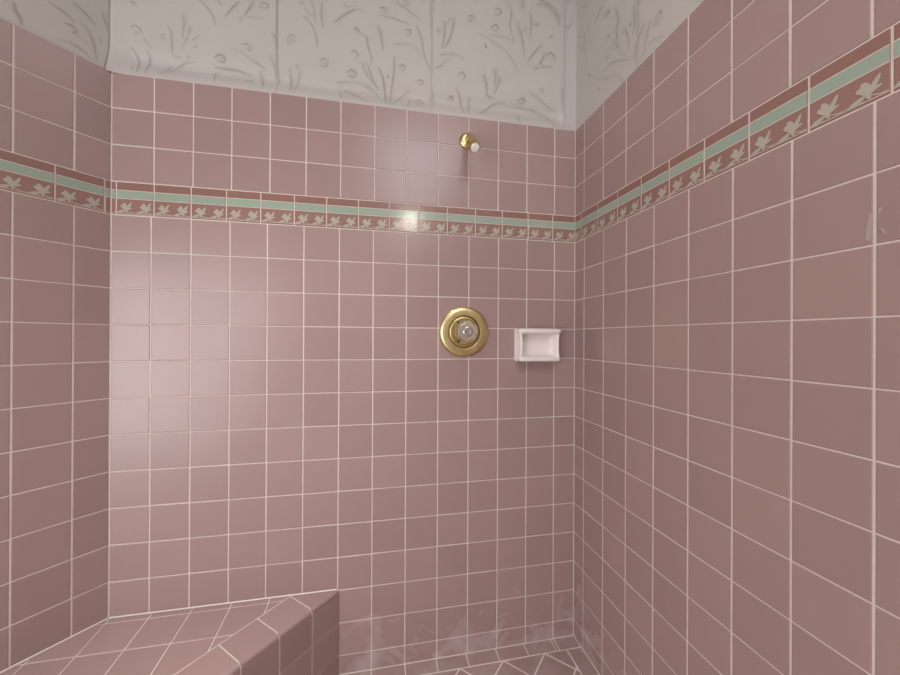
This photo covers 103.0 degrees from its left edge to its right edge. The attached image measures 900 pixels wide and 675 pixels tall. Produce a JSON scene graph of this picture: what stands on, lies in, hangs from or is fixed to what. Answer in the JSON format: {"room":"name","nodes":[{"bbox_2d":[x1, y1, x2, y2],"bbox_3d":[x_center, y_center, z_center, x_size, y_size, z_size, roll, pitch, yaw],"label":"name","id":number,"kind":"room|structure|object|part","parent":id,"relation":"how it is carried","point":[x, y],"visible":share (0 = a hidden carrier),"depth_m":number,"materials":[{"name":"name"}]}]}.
{"room":"bathroom","nodes":[
{"label":"bathroom","id":0,"kind":"room"},
{"bbox_2d":[0,0,111,673],"bbox_3d":[-1.310,-0.238,0.580,0.013,2.780,1.154,0,0,30],"label":"wall","id":1,"kind":"structure","parent":0,"point":[55,87],"depth_m":0.97,"materials":[{"name":"pink tile"}]},
{"bbox_2d":[103,0,576,674],"bbox_3d":[-0.271,-0.232,1.222,1.559,2.780,0.030,0,0,-11],"label":"wall","id":2,"kind":"structure","parent":0,"point":[299,210],"depth_m":1.20,"materials":[{"name":"pink tile"}]},
{"bbox_2d":[439,307,487,356],"bbox_3d":[0.056,-0.020,1.248,0.179,0.179,0.066,0,0,-11],"label":"shower valve","id":3,"kind":"object","parent":2,"relation":"attached to","point":[463,331],"visible":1,"depth_m":1.26,"materials":[{"name":"gold metal"}]},
{"bbox_3d":[0.058,-0.020,1.235,0.080,0.077,0.032,0,0,-11],"label":"knob","id":4,"kind":"part","parent":3,"relation":"part of","materials":[{"name":"white plastic"}]},
{"bbox_2d":[459,132,480,153],"bbox_3d":[0.073,-0.670,1.221,0.059,0.123,0.126,0,0,-11],"label":"shower head","id":5,"kind":"object","parent":2,"relation":"attached to","point":[467,141],"visible":1,"depth_m":1.21,"materials":[{"name":"gold metal"}]},
{"bbox_2d":[514,328,561,361],"bbox_3d":[0.323,0.028,1.307,0.166,0.122,0.052,0,0,-11],"label":"soap dish","id":6,"kind":"object","parent":2,"relation":"attached to","point":[530,344],"visible":1,"depth_m":1.31,"materials":[{"name":"white ceramic"}]},
{"bbox_2d":[341,635,599,674],"bbox_3d":[-1.021,1.147,0.339,3.520,0.051,1.465,0,0,-11],"label":"floor","id":7,"kind":"structure","parent":0,"point":[565,655],"depth_m":1.24,"materials":[{"name":"pink tile"}]},
{"bbox_2d":[0,589,338,674],"bbox_3d":[-1.011,0.979,0.617,0.488,0.290,1.662,0,0,32],"label":"shower bench","id":8,"kind":"object","parent":7,"relation":"on","point":[292,634],"visible":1,"depth_m":1.01,"materials":[{"name":"pink tile"}]},
{"bbox_2d":[573,0,899,674],"bbox_3d":[0.792,-0.229,-0.092,0.013,2.780,3.020,0,0,-12],"label":"wall","id":9,"kind":"structure","parent":0,"point":[737,376],"depth_m":0.75,"materials":[{"name":"pink tile"}]}
]}

